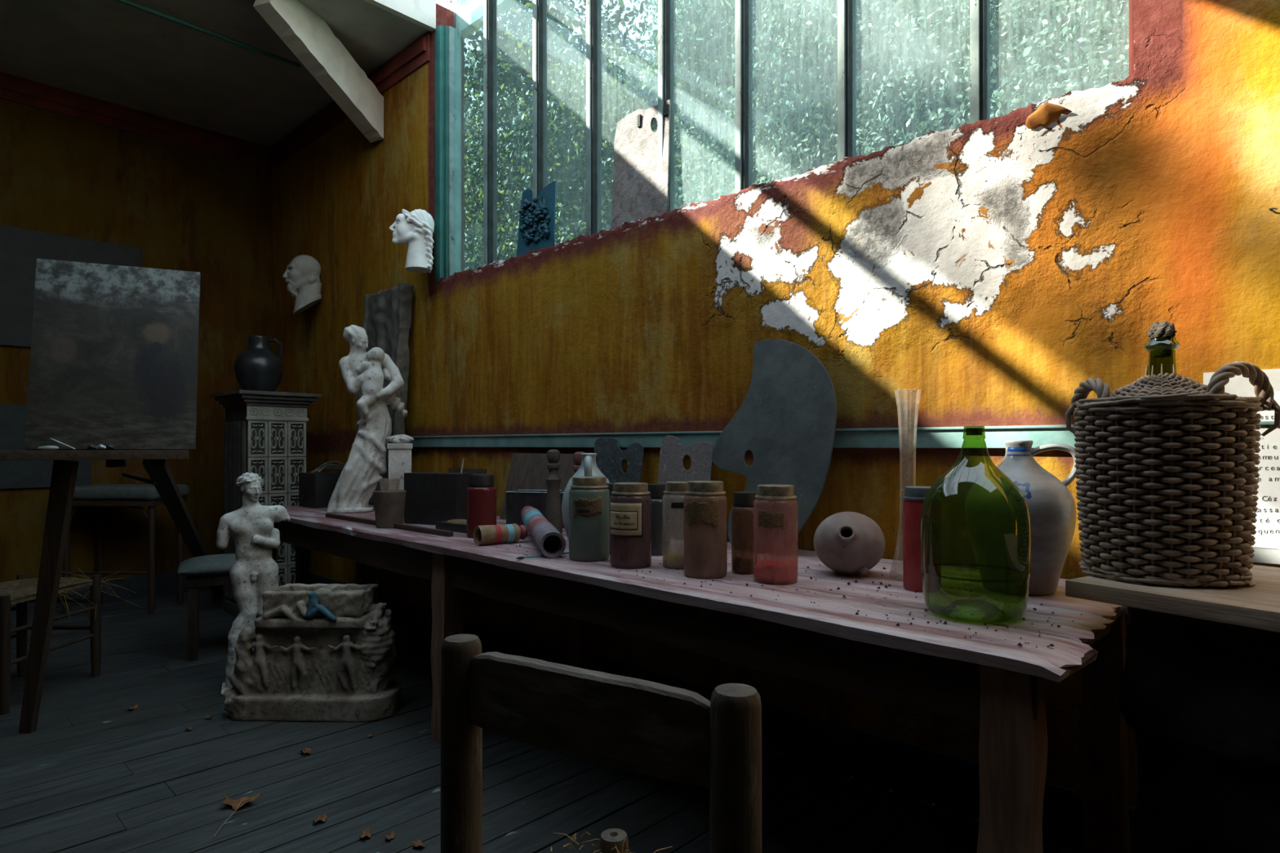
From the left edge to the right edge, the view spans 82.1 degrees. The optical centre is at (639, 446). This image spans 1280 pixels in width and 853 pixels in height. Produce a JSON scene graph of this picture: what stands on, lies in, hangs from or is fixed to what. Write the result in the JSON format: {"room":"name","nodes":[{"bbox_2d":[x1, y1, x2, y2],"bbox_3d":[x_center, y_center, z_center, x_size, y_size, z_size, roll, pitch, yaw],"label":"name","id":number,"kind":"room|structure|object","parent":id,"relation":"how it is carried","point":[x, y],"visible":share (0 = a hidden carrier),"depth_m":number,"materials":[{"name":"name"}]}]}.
{"room":"art studio","nodes":[
{"label":"art studio","id":0,"kind":"room"},
{"bbox_2d":[0,97,271,582],"bbox_3d":[-4.657,-0.740,4.389,0.200,3.680,4.600,0,0,44],"label":"wall","id":1,"kind":"structure","parent":0,"point":[187,208],"depth_m":5.34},
{"bbox_2d":[0,404,91,488],"bbox_3d":[-4.161,0.003,4.745,0.024,0.546,1.000,0,0,44],"label":"canvas","id":2,"kind":"object","parent":1,"relation":"attached to","point":[13,473],"visible":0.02,"depth_m":4.82},
{"bbox_2d":[0,224,142,347],"bbox_3d":[-4.245,-1.045,4.653,0.028,0.777,1.851,0,0,44],"label":"wall picture","id":3,"kind":"object","parent":1,"relation":"attached to","point":[20,248],"visible":0.44,"depth_m":4.85,"materials":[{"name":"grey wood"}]},
{"bbox_2d":[10,571,224,614],"bbox_3d":[-4.581,1.020,4.315,0.022,0.160,4.598,0,0,44],"label":"baseboard","id":4,"kind":"structure","parent":1,"relation":"attached to","point":[166,584],"depth_m":5.27,"materials":[{"name":"brown wood"}]},
{"bbox_2d":[0,71,271,168],"bbox_3d":[-4.576,-2.345,4.311,0.034,0.170,4.598,0,0,44],"label":"trim","id":5,"kind":"structure","parent":1,"relation":"attached to","point":[13,88],"depth_m":5.26,"materials":[{"name":"red paint"}]},
{"bbox_2d":[0,0,430,146],"bbox_3d":[-1.358,-2.505,1.257,8.900,0.150,4.600,0,0,44],"label":"ceiling","id":6,"kind":"structure","parent":0,"point":[113,51],"depth_m":4.58,"materials":[{"name":"grey paint"}]},
{"bbox_2d":[115,0,300,67],"bbox_3d":[-2.559,-2.330,3.997,0.025,0.024,1.381,0,0,43],"label":"rod","id":7,"kind":"object","parent":6,"relation":"attached to","point":[129,2],"visible":1,"depth_m":4.12,"materials":[{"name":"green paint"}]},
{"bbox_2d":[253,0,383,142],"bbox_3d":[-1.826,-2.250,4.299,0.110,0.588,0.966,0,0,19],"label":"ceiling beam","id":8,"kind":"structure","parent":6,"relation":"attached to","point":[306,34],"depth_m":4.25,"materials":[{"name":"white paint"}]},
{"bbox_2d":[364,0,435,31],"bbox_3d":[-0.184,-2.509,1.645,5.132,0.182,2.720,0,0,44],"label":"window","id":9,"kind":"structure","parent":6,"relation":"attached to","point":[422,13],"depth_m":4.16,"materials":[{"name":"white glass"}]},
{"bbox_2d":[0,587,1079,852],"bbox_3d":[-1.305,1.114,1.207,9.039,0.032,4.598,0,0,44],"label":"floor","id":10,"kind":"structure","parent":0,"point":[96,774],"depth_m":2.40,"materials":[{"name":"grey wood"}]},
{"bbox_2d":[0,566,140,715],"bbox_3d":[-2.716,0.843,3.357,0.540,0.514,0.715,0,0,1],"label":"stool","id":11,"kind":"object","parent":10,"relation":"on","point":[20,592],"visible":0.92,"depth_m":3.42,"materials":[{"name":"brown wood"}]},
{"bbox_2d":[0,449,223,733],"bbox_3d":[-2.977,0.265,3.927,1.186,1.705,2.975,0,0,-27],"label":"easel","id":12,"kind":"object","parent":10,"relation":"on","point":[64,475],"visible":0.87,"depth_m":2.80,"materials":[{"name":"brown wood"}]},
{"bbox_2d":[37,445,58,450],"bbox_3d":[-2.174,0.007,2.700,0.060,0.018,0.018,0,0,-24],"label":"paint tube","id":13,"kind":"object","parent":12,"relation":"on","point":[46,447],"visible":1,"depth_m":2.70,"materials":[{"name":"metal"}]},
{"bbox_2d":[50,438,75,449],"bbox_3d":[-2.142,-0.009,2.727,0.076,0.043,0.006,0,0,-24],"label":"knife","id":14,"kind":"object","parent":12,"relation":"on","point":[51,438],"visible":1,"depth_m":2.73,"materials":[{"name":"metal"}]},
{"bbox_2d":[86,444,96,449],"bbox_3d":[-2.064,0.002,2.765,0.021,0.021,0.032,0,0,44],"label":"paint tube","id":15,"kind":"object","parent":12,"relation":"on","point":[91,446],"visible":1,"depth_m":2.76,"materials":[{"name":"metal"}]},
{"bbox_2d":[96,444,106,448],"bbox_3d":[-2.038,0.002,2.780,0.021,0.021,0.032,0,0,44],"label":"paint tube","id":16,"kind":"object","parent":12,"relation":"on","point":[100,446],"visible":1,"depth_m":2.77,"materials":[{"name":"metal"}]},
{"bbox_2d":[105,444,115,449],"bbox_3d":[-2.015,0.002,2.793,0.021,0.021,0.032,0,0,44],"label":"paint tube","id":17,"kind":"object","parent":12,"relation":"on","point":[109,446],"visible":1,"depth_m":2.79,"materials":[{"name":"metal"}]},
{"bbox_2d":[24,258,200,450],"bbox_3d":[-2.061,-0.354,2.899,0.547,0.742,0.150,0,0,-24],"label":"painting","id":18,"kind":"object","parent":12,"relation":"on","point":[114,351],"visible":1,"depth_m":2.88},
{"bbox_2d":[62,484,189,614],"bbox_3d":[-3.476,0.682,4.960,0.664,0.836,0.406,0,0,0],"label":"stool","id":19,"kind":"object","parent":10,"relation":"on","point":[100,495],"visible":0.82,"depth_m":4.80,"materials":[{"name":"brown wood"}]},
{"bbox_2d":[128,703,137,709],"bbox_3d":[-2.119,1.089,3.071,0.032,0.015,0.056,0,0,-4],"label":"fallen leaf","id":20,"kind":"object","parent":10,"relation":"on","point":[135,707],"visible":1,"depth_m":3.07,"materials":[{"name":"brown plant"}]},
{"bbox_2d":[177,553,239,661],"bbox_3d":[-2.248,0.843,3.933,0.380,0.514,0.360,0,0,-30],"label":"stool","id":21,"kind":"object","parent":10,"relation":"on","point":[207,570],"visible":0.77,"depth_m":3.77,"materials":[{"name":"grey wood"}]},
{"bbox_2d":[177,553,235,577],"bbox_3d":[-2.248,0.637,3.933,0.380,0.102,0.360,0,0,-30],"label":"cushion","id":22,"kind":"object","parent":21,"relation":"on","point":[216,565],"depth_m":3.79,"materials":[{"name":"grey fabric"}]},
{"bbox_2d":[213,794,259,838],"bbox_3d":[-1.216,1.085,2.168,0.107,0.026,0.232,0,0,-6],"label":"fallen leaf","id":23,"kind":"object","parent":10,"relation":"on","point":[237,804],"visible":1,"depth_m":2.25,"materials":[{"name":"brown plant"}]},
{"bbox_2d":[216,472,290,696],"bbox_3d":[-1.765,0.610,3.361,0.301,0.980,0.168,0,0,-28],"label":"statue","id":24,"kind":"object","parent":10,"relation":"on","point":[254,571],"visible":0.81,"depth_m":3.32,"materials":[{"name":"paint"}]},
{"bbox_2d":[209,390,321,616],"bbox_3d":[-2.509,0.376,4.925,0.564,1.449,0.509,0,0,44],"label":"stove","id":25,"kind":"object","parent":10,"relation":"on","point":[265,431],"visible":0.52,"depth_m":4.79,"materials":[{"name":"beige ceramic"}]},
{"bbox_2d":[233,335,283,391],"bbox_3d":[-2.538,-0.538,4.894,0.295,0.379,0.295,0,0,-27],"label":"jug","id":26,"kind":"object","parent":25,"relation":"on","point":[257,368],"visible":0.85,"depth_m":4.80,"materials":[{"name":"ceramic"}]},
{"bbox_2d":[293,545,310,584],"bbox_3d":[-2.090,0.830,4.550,0.150,0.540,0.150,0,0,44],"label":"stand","id":27,"kind":"object","parent":10,"relation":"on","point":[302,555],"visible":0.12,"depth_m":4.51,"materials":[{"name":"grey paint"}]},
{"bbox_2d":[298,747,311,753],"bbox_3d":[-1.196,1.090,2.628,0.053,0.015,0.035,0,0,30],"label":"fallen leaf","id":28,"kind":"object","parent":10,"relation":"on","point":[305,749],"visible":1,"depth_m":2.63,"materials":[{"name":"brown plant"}]},
{"bbox_2d":[222,583,401,722],"bbox_3d":[-1.349,0.844,3.061,0.693,0.513,0.271,0,0,2],"label":"sarcophagus","id":29,"kind":"object","parent":10,"relation":"on","point":[322,652],"visible":1,"depth_m":2.96,"materials":[{"name":"stone"}]},
{"bbox_2d":[312,813,327,822],"bbox_3d":[-0.935,1.091,2.149,0.031,0.013,0.043,0,0,36],"label":"fallen leaf","id":30,"kind":"object","parent":10,"relation":"on","point":[322,818],"visible":1,"depth_m":2.15,"materials":[{"name":"brown plant"}]},
{"bbox_2d":[359,827,371,838],"bbox_3d":[-0.771,1.090,2.063,0.033,0.014,0.050,0,0,-6],"label":"fallen leaf","id":31,"kind":"object","parent":10,"relation":"on","point":[366,833],"visible":1,"depth_m":2.07,"materials":[{"name":"brown plant"}]},
{"bbox_2d":[384,830,395,839],"bbox_3d":[-0.701,1.091,2.057,0.024,0.011,0.041,0,0,7],"label":"fallen leaf","id":32,"kind":"object","parent":10,"relation":"on","point":[391,835],"visible":1,"depth_m":2.06,"materials":[{"name":"brown plant"}]},
{"bbox_2d":[412,840,426,847],"bbox_3d":[-0.608,1.091,2.012,0.045,0.012,0.026,0,0,26],"label":"fallen leaf","id":33,"kind":"object","parent":10,"relation":"on","point":[418,843],"visible":1,"depth_m":2.02,"materials":[{"name":"brown plant"}]},
{"bbox_2d":[440,634,761,852],"bbox_3d":[-0.003,0.652,0.857,0.436,0.896,0.361,0,0,32],"label":"chair","id":34,"kind":"object","parent":10,"relation":"on","point":[641,726],"visible":1,"depth_m":0.67,"materials":[{"name":"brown wood"}]},
{"bbox_2d":[254,504,1130,852],"bbox_3d":[-0.529,0.720,2.984,4.245,0.760,0.884,0,0,44],"label":"wooden table","id":35,"kind":"object","parent":10,"relation":"on","point":[996,686],"depth_m":1.78,"materials":[{"name":"paint"}]},
{"bbox_2d":[298,471,341,508],"bbox_3d":[-1.858,0.260,4.434,0.240,0.200,0.300,0,0,44],"label":"crate","id":36,"kind":"object","parent":35,"relation":"on","point":[316,490],"visible":0.51,"depth_m":4.30,"materials":[{"name":"black wood"}]},
{"bbox_2d":[310,461,345,473],"bbox_3d":[-1.855,0.124,4.423,0.117,0.071,0.268,0,0,44],"label":"bundle","id":37,"kind":"object","parent":36,"relation":"on","point":[325,466],"visible":0.82,"depth_m":4.40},
{"bbox_2d":[326,324,407,513],"bbox_3d":[-1.501,-0.153,4.038,0.405,1.025,0.211,0,0,-9],"label":"statue","id":38,"kind":"object","parent":35,"relation":"on","point":[363,375],"visible":1,"depth_m":3.98,"materials":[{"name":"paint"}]},
{"bbox_2d":[355,282,413,504],"bbox_3d":[-1.578,-0.308,4.507,0.496,1.337,0.154,0,0,43],"label":"wooden board","id":39,"kind":"object","parent":35,"relation":"on","point":[387,321],"visible":0.43,"depth_m":4.39,"materials":[{"name":"brown paint"}]},
{"bbox_2d":[373,489,406,528],"bbox_3d":[-1.112,0.279,3.264,0.142,0.162,0.142,0,0,44],"label":"clay pot","id":40,"kind":"object","parent":35,"relation":"on","point":[388,504],"visible":0.88,"depth_m":3.21,"materials":[{"name":"brown ceramic"}]},
{"bbox_2d":[386,443,413,490],"bbox_3d":[-1.323,0.172,4.050,0.132,0.375,0.108,0,0,-18],"label":"pedestal","id":41,"kind":"object","parent":35,"relation":"on","point":[399,454],"visible":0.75,"depth_m":4.00,"materials":[{"name":"white stone"}]},
{"bbox_2d":[386,434,413,443],"bbox_3d":[-1.323,-0.040,4.051,0.145,0.049,0.105,0,0,-18],"label":"plaster stone","id":42,"kind":"object","parent":41,"relation":"on","point":[402,438],"visible":0.92,"depth_m":4.01,"materials":[{"name":"white stone"}]},
{"bbox_2d":[404,471,473,524],"bbox_3d":[-0.934,0.242,3.407,0.311,0.235,0.120,0,0,27],"label":"box","id":43,"kind":"object","parent":35,"relation":"on","point":[431,498],"visible":0.74,"depth_m":3.35,"materials":[{"name":"black wood"}]},
{"bbox_2d":[435,519,466,533],"bbox_3d":[-0.752,0.336,3.117,0.246,0.048,0.100,0,0,39],"label":"paint tray","id":44,"kind":"object","parent":35,"relation":"on","point":[460,526],"visible":0.6,"depth_m":3.09,"materials":[{"name":"metal"}]},
{"bbox_2d":[460,457,464,472],"bbox_3d":[-0.854,0.207,3.452,0.024,0.302,0.076,0,0,44],"label":"brush","id":45,"kind":"object","parent":35,"relation":"on","point":[461,470],"visible":0.25,"depth_m":3.47,"materials":[{"name":"wood"}]},
{"bbox_2d":[448,467,487,474],"bbox_3d":[-0.952,0.241,3.931,0.350,0.242,0.076,0,0,44],"label":"board","id":46,"kind":"object","parent":35,"relation":"on","point":[475,471],"visible":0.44,"depth_m":3.93,"materials":[{"name":"brown wood"}]},
{"bbox_2d":[466,474,496,538],"bbox_3d":[-0.628,0.236,2.916,0.116,0.248,0.116,0,0,-12],"label":"jar","id":47,"kind":"object","parent":35,"relation":"on","point":[481,491],"visible":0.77,"depth_m":2.87,"materials":[{"name":"red glass"}]},
{"bbox_2d":[473,523,527,546],"bbox_3d":[-0.509,0.324,2.710,0.196,0.073,0.073,0,0,-37],"label":"cardboard tube","id":48,"kind":"object","parent":35,"relation":"on","point":[485,535],"visible":1,"depth_m":2.67,"materials":[{"name":"multicoloured cardboard"}]},
{"bbox_2d":[506,489,564,528],"bbox_3d":[-0.443,0.281,3.319,0.289,0.157,0.144,0,0,13],"label":"tin box","id":49,"kind":"object","parent":35,"relation":"on","point":[517,500],"visible":0.39,"depth_m":3.27,"materials":[{"name":"grey metal"}]},
{"bbox_2d":[499,453,575,519],"bbox_3d":[-0.481,0.199,3.494,0.501,0.326,0.091,0,0,44],"label":"board","id":50,"kind":"object","parent":35,"relation":"on","point":[528,471],"visible":0.51,"depth_m":3.55,"materials":[{"name":"wood"}]},
{"bbox_2d":[515,552,568,559],"bbox_3d":[-0.311,0.354,2.372,0.192,0.010,0.010,0,0,-35],"label":"brush","id":51,"kind":"object","parent":35,"relation":"on","point":[541,555],"visible":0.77,"depth_m":2.35,"materials":[{"name":"metal"}]},
{"bbox_2d":[520,506,565,558],"bbox_3d":[-0.380,0.305,2.758,0.091,0.110,0.826,0,0,-14],"label":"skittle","id":52,"kind":"object","parent":35,"relation":"on","point":[548,539],"visible":1,"depth_m":2.42,"materials":[{"name":"paint"}]},
{"bbox_2d":[545,449,562,535],"bbox_3d":[-0.350,0.187,2.974,0.074,0.347,0.074,0,0,44],"label":"skittle","id":53,"kind":"object","parent":35,"relation":"on","point":[553,508],"visible":0.88,"depth_m":2.95,"materials":[{"name":"wood"}]},
{"bbox_2d":[573,451,584,472],"bbox_3d":[-0.242,0.191,2.975,0.077,0.338,0.077,0,0,44],"label":"finial","id":54,"kind":"object","parent":35,"relation":"on","point":[577,458],"visible":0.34,"depth_m":2.95,"materials":[{"name":"red wood"}]},
{"bbox_2d":[561,453,609,541],"bbox_3d":[-0.185,0.193,2.656,0.196,0.334,0.196,0,0,-4],"label":"jug","id":55,"kind":"object","parent":35,"relation":"on","point":[588,468],"visible":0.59,"depth_m":2.61,"materials":[{"name":"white ceramic"}]},
{"bbox_2d":[568,476,609,561],"bbox_3d":[-0.162,0.230,2.345,0.130,0.261,0.133,0,0,-4],"label":"jar","id":56,"kind":"object","parent":35,"relation":"on","point":[588,496],"visible":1,"depth_m":2.29,"materials":[{"name":"green glass"}]},
{"bbox_2d":[606,483,613,498],"bbox_3d":[-0.097,0.243,2.474,0.088,0.234,0.088,0,0,-2],"label":"jar","id":57,"kind":"object","parent":35,"relation":"on","point":[610,485],"visible":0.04,"depth_m":2.44,"materials":[{"name":"blue glass"}]},
{"bbox_2d":[594,437,644,483],"bbox_3d":[-0.113,0.165,3.137,0.309,0.408,0.082,0,0,45],"label":"palette","id":58,"kind":"object","parent":35,"relation":"on","point":[610,458],"visible":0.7,"depth_m":3.14},
{"bbox_2d":[609,482,651,568],"bbox_3d":[-0.028,0.236,2.211,0.125,0.248,0.128,0,0,-1],"label":"jar","id":59,"kind":"object","parent":35,"relation":"on","point":[630,503],"visible":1,"depth_m":2.16,"materials":[{"name":"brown glass"}]},
{"bbox_2d":[648,484,670,555],"bbox_3d":[0.056,0.243,2.450,0.087,0.233,0.087,0,0,1],"label":"jar","id":60,"kind":"object","parent":35,"relation":"on","point":[660,524],"visible":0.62,"depth_m":2.41,"materials":[{"name":"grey glass"}]},
{"bbox_2d":[662,481,687,569],"bbox_3d":[0.120,0.233,2.184,0.107,0.253,0.108,0,0,3],"label":"jar","id":61,"kind":"object","parent":35,"relation":"on","point":[674,560],"visible":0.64,"depth_m":2.15,"materials":[{"name":"white glass"}]},
{"bbox_2d":[657,435,713,538],"bbox_3d":[0.171,0.171,2.852,0.092,0.433,0.309,0,0,-45],"label":"palette","id":62,"kind":"object","parent":35,"relation":"on","point":[672,454],"visible":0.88,"depth_m":2.87,"materials":[{"name":"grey wood"}]},
{"bbox_2d":[683,480,727,578],"bbox_3d":[0.182,0.229,2.043,0.121,0.262,0.122,0,0,5],"label":"jar","id":63,"kind":"object","parent":35,"relation":"on","point":[704,502],"visible":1,"depth_m":1.99,"materials":[{"name":"brown glass"}]},
{"bbox_2d":[731,491,757,574],"bbox_3d":[0.297,0.246,2.087,0.074,0.229,0.074,0,0,8],"label":"jar","id":64,"kind":"object","parent":35,"relation":"on","point":[744,530],"visible":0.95,"depth_m":2.06,"materials":[{"name":"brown glass"}]},
{"bbox_2d":[711,338,837,552],"bbox_3d":[0.448,-0.011,2.542,0.182,0.747,0.487,0,0,-44],"label":"palette","id":65,"kind":"object","parent":35,"relation":"on","point":[786,417],"visible":0.91,"depth_m":2.51,"materials":[{"name":"wood"}]},
{"bbox_2d":[753,484,797,585],"bbox_3d":[0.361,0.232,1.955,0.117,0.256,0.119,0,0,10],"label":"jar","id":66,"kind":"object","parent":35,"relation":"on","point":[781,569],"visible":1,"depth_m":1.91,"materials":[{"name":"pink glass"}]},
{"bbox_2d":[495,535,1081,647],"bbox_3d":[0.104,0.356,2.292,2.273,0.008,0.635,0,0,44],"label":"crumbs","id":67,"kind":"object","parent":35,"relation":"on","point":[1020,644],"visible":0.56,"depth_m":1.72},
{"bbox_2d":[813,511,884,574],"bbox_3d":[0.589,0.272,2.069,0.194,0.175,0.194,0,0,-25],"label":"round vase","id":68,"kind":"object","parent":35,"relation":"on","point":[848,543],"visible":1,"depth_m":2.00,"materials":[{"name":"brown ceramic"}]},
{"bbox_2d":[902,485,931,592],"bbox_3d":[0.709,0.231,1.849,0.093,0.257,0.093,0,0,21],"label":"jar","id":69,"kind":"object","parent":35,"relation":"on","point":[914,496],"visible":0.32,"depth_m":1.82,"materials":[{"name":"red glass"}]},
{"bbox_2d":[920,426,1031,622],"bbox_3d":[0.714,0.159,1.571,0.215,0.402,0.215,0,0,24],"label":"bottle","id":70,"kind":"object","parent":35,"relation":"on","point":[975,525],"visible":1,"depth_m":1.49,"materials":[{"name":"green glass"}]},
{"bbox_2d":[995,440,1079,595],"bbox_3d":[0.950,0.173,1.832,0.257,0.374,0.247,0,0,27],"label":"jug","id":71,"kind":"object","parent":35,"relation":"on","point":[1051,505],"visible":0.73,"depth_m":1.74,"materials":[{"name":"white ceramic"}]},
{"bbox_3d":[1.407,0.701,1.214,0.530,0.794,0.921,0,0,-32],"label":"plinth","id":72,"kind":"object","parent":10,"relation":"on","visible":0},
{"bbox_2d":[1065,564,1279,632],"bbox_3d":[1.438,0.286,1.077,0.560,0.033,1.300,0,0,-32],"label":"shelf slab","id":73,"kind":"object","parent":72,"relation":"on","point":[1257,606],"visible":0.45,"depth_m":1.35,"materials":[{"name":"brown wood"}]},
{"bbox_2d":[1065,320,1279,587],"bbox_3d":[1.081,0.008,1.520,0.326,0.536,0.322,0,0,-16],"label":"wicker demijohn","id":74,"kind":"object","parent":73,"relation":"on","point":[1166,461],"visible":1,"depth_m":1.41,"materials":[{"name":"wicker"}]},
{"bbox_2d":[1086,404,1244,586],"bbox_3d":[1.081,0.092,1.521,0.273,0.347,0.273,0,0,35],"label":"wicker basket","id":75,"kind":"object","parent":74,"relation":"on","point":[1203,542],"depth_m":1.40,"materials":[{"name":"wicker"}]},
{"bbox_2d":[271,0,1279,807],"bbox_3d":[0.212,-0.740,3.055,9.100,3.680,0.231,0,0,44],"label":"wall","id":76,"kind":"structure","parent":0,"point":[996,267],"depth_m":2.43,"materials":[{"name":"paint"}]},
{"bbox_2d":[282,254,321,314],"bbox_3d":[-2.412,-1.153,5.251,0.255,0.428,0.179,0,0,-30],"label":"bust","id":77,"kind":"object","parent":76,"relation":"attached to","point":[302,274],"visible":1,"depth_m":5.20,"materials":[{"name":"grey stone"}]},
{"bbox_2d":[269,31,430,168],"bbox_3d":[-2.126,-2.345,5.139,2.440,0.170,0.034,0,0,44],"label":"trim","id":78,"kind":"structure","parent":76,"relation":"attached to","point":[414,56],"depth_m":5.07,"materials":[{"name":"red paint"}]},
{"bbox_2d":[389,208,434,272],"bbox_3d":[-1.292,-1.173,4.161,0.249,0.345,0.162,0,0,-17],"label":"bust","id":79,"kind":"object","parent":76,"relation":"attached to","point":[415,228],"visible":1,"depth_m":4.12,"materials":[{"name":"white stone"}]},
{"bbox_2d":[309,572,1136,852],"bbox_3d":[-0.849,1.020,3.936,5.950,0.160,0.022,0,0,44],"label":"baseboard","id":80,"kind":"structure","parent":76,"relation":"attached to","point":[944,780],"depth_m":2.45,"materials":[{"name":"brown wood"}]},
{"bbox_2d":[435,0,1133,281],"bbox_3d":[0.117,-1.752,3.167,3.425,1.677,0.200,0,0,44],"label":"window","id":81,"kind":"structure","parent":76,"relation":"in","point":[477,14],"depth_m":3.44,"materials":[{"name":"green paint"}]},
{"bbox_2d":[516,179,556,256],"bbox_3d":[-0.523,-1.093,3.682,0.306,0.450,0.051,0,0,44],"label":"palette","id":82,"kind":"object","parent":81,"relation":"attached to","point":[536,228],"visible":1,"depth_m":3.67,"materials":[{"name":"teal paint"}]},
{"bbox_2d":[610,99,671,229],"bbox_3d":[0.000,-1.169,3.201,0.341,0.618,0.033,0,0,44],"label":"palette","id":83,"kind":"object","parent":81,"relation":"attached to","point":[641,184],"visible":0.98,"depth_m":3.20,"materials":[{"name":"paint"}]},
{"bbox_2d":[408,421,1279,448],"bbox_3d":[0.924,-0.026,2.244,6.950,0.064,0.034,0,0,44],"label":"trim","id":84,"kind":"structure","parent":76,"relation":"attached to","point":[996,437],"depth_m":2.43,"materials":[{"name":"green paint"}]},
{"bbox_2d":[1203,368,1279,564],"bbox_3d":[1.599,0.045,1.583,0.620,0.451,0.054,0,0,44],"label":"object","id":85,"kind":"object","parent":76,"relation":"attached to","point":[1266,548],"visible":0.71,"depth_m":1.71,"materials":[{"name":"grey paper"}]},
{"label":"outside","id":86,"kind":"structure","parent":0,"visible":0},
{"bbox_3d":[-2.243,1.650,12.162,100.000,0.100,110.000,0,0,44],"label":"ground","id":87,"kind":"structure","parent":86,"visible":0},
{"bbox_2d":[464,90,604,270],"bbox_3d":[-1.627,-1.823,11.059,3.650,6.868,3.278,0,0,30],"label":"tree","id":88,"kind":"object","parent":87,"relation":"on","point":[473,193],"visible":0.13,"depth_m":10.39,"materials":[{"name":"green plant"}]},
{"bbox_2d":[445,0,656,263],"bbox_3d":[-2.664,-5.641,19.400,7.930,14.530,7.844,0,0,14],"label":"tree","id":89,"kind":"object","parent":87,"relation":"on","point":[517,65],"visible":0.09,"depth_m":17.49,"materials":[{"name":"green plant"}]},
{"bbox_2d":[497,31,755,257],"bbox_3d":[-0.134,-1.773,9.122,3.690,6.754,3.083,0,0,20],"label":"tree","id":90,"kind":"object","parent":87,"relation":"on","point":[620,104],"visible":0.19,"depth_m":8.69,"materials":[{"name":"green plant"}]},
{"bbox_2d":[624,0,911,208],"bbox_3d":[1.369,-2.187,7.589,2.610,7.580,3.369,0,0,-30],"label":"tree","id":91,"kind":"object","parent":87,"relation":"on","point":[686,24],"visible":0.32,"depth_m":7.29,"materials":[{"name":"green plant"}]},
{"bbox_2d":[627,0,933,198],"bbox_3d":[2.690,-4.868,13.820,6.091,12.982,7.899,0,0,-37],"label":"tree","id":92,"kind":"object","parent":87,"relation":"on","point":[698,2],"visible":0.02,"depth_m":13.17,"materials":[{"name":"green plant"}]},
{"bbox_2d":[733,0,1087,183],"bbox_3d":[2.384,-1.753,6.394,3.257,6.707,2.386,0,0,15],"label":"tree","id":93,"kind":"object","parent":87,"relation":"on","point":[898,15],"visible":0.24,"depth_m":6.06,"materials":[{"name":"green plant"}]},
{"bbox_2d":[832,0,1128,155],"bbox_3d":[3.152,-1.759,5.236,2.800,6.724,3.463,0,0,-21],"label":"tree","id":94,"kind":"object","parent":87,"relation":"on","point":[1089,69],"visible":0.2,"depth_m":5.16,"materials":[{"name":"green plant"}]},
{"bbox_2d":[893,0,1128,136],"bbox_3d":[5.917,-3.703,9.481,7.360,10.635,5.669,0,0,44],"label":"tree","id":95,"kind":"object","parent":87,"relation":"on","point":[1112,32],"visible":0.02,"depth_m":8.29,"materials":[{"name":"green plant"}]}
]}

